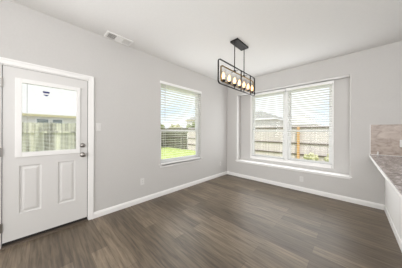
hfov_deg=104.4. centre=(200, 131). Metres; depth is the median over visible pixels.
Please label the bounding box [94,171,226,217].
baseboard
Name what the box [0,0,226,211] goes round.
wall
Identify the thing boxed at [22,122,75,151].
wooden fence
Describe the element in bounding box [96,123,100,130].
light switch
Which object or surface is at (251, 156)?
trim
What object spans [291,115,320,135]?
house
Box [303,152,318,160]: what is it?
shrub
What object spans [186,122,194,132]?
leafy tree
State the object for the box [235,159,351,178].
window sill
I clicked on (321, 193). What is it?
baseboard
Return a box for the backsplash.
[370,124,401,156]
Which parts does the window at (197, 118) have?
sash, sash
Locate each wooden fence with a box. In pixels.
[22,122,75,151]
[161,128,186,148]
[188,125,328,160]
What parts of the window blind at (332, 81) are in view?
rail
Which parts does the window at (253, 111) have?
sash, sash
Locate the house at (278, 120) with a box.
[255,111,293,126]
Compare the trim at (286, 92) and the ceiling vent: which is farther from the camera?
the trim at (286, 92)
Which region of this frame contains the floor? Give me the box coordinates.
[0,174,401,267]
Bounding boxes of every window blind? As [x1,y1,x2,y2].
[160,81,201,163]
[251,89,285,159]
[286,80,333,165]
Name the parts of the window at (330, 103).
sash, sash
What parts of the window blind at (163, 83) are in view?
ladder cord, rail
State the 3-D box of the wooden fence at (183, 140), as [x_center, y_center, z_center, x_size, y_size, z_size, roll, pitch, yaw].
[-4.988,0.603,17.234,10.360,1.912,0.151,0,0,44]
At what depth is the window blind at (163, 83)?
3.47 m
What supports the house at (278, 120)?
on the ground
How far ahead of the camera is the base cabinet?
2.00 m
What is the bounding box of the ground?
[161,146,195,158]
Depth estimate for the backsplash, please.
2.57 m
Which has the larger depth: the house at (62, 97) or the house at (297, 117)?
the house at (297, 117)
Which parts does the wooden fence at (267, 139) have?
rail, rail, rail, post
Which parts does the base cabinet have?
trim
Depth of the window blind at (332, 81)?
3.44 m
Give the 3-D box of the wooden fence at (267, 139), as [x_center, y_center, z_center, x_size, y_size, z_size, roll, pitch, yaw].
[4.755,0.650,7.789,16.500,1.912,0.191,0,0,44]
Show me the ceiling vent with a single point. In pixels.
(112, 36)
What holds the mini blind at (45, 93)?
attached to the door
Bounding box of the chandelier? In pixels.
[217,38,254,95]
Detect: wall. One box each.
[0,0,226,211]
[227,41,401,204]
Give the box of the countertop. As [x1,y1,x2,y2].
[369,154,401,201]
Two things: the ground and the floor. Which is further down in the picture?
the floor
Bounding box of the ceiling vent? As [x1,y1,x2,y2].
[104,31,133,45]
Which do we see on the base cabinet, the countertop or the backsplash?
the countertop
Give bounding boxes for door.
[0,65,87,249]
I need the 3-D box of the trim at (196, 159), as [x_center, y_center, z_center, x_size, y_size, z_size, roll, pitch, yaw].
[-0.428,0.689,3.542,0.119,0.062,1.220,0,0,44]
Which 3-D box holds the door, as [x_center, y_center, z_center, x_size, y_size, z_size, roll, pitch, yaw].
[-1.938,0.274,2.001,0.216,2.012,0.790,0,0,44]
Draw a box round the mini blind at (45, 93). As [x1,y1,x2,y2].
[22,84,75,151]
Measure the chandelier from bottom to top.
0.776 m
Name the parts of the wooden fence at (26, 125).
post, rail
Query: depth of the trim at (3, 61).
2.24 m
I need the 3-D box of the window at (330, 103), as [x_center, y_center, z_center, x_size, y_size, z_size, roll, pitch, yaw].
[2.450,-0.152,3.545,0.873,1.750,0.090,0,0,44]
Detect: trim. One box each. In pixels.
[0,57,93,248]
[159,158,202,167]
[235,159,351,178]
[250,83,333,168]
[285,91,287,159]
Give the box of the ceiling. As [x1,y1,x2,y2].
[10,0,401,83]
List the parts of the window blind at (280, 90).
rail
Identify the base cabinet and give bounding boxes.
[384,179,401,251]
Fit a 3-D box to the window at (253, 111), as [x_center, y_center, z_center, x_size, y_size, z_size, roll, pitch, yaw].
[1.796,-0.155,4.177,0.898,1.750,0.090,0,0,44]
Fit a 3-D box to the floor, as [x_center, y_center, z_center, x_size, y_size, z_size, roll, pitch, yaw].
[0.589,1.352,-0.072,6.760,0.120,7.960,0,0,44]
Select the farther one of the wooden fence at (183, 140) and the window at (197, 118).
the wooden fence at (183, 140)
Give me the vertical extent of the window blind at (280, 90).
1.730 m
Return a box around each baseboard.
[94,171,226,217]
[227,171,383,209]
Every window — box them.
[160,85,198,162]
[252,91,284,159]
[288,85,331,163]
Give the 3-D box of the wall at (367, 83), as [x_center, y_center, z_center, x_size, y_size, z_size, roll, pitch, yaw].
[3.294,-0.068,2.604,6.600,2.740,0.360,0,0,44]
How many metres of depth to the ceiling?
2.16 m

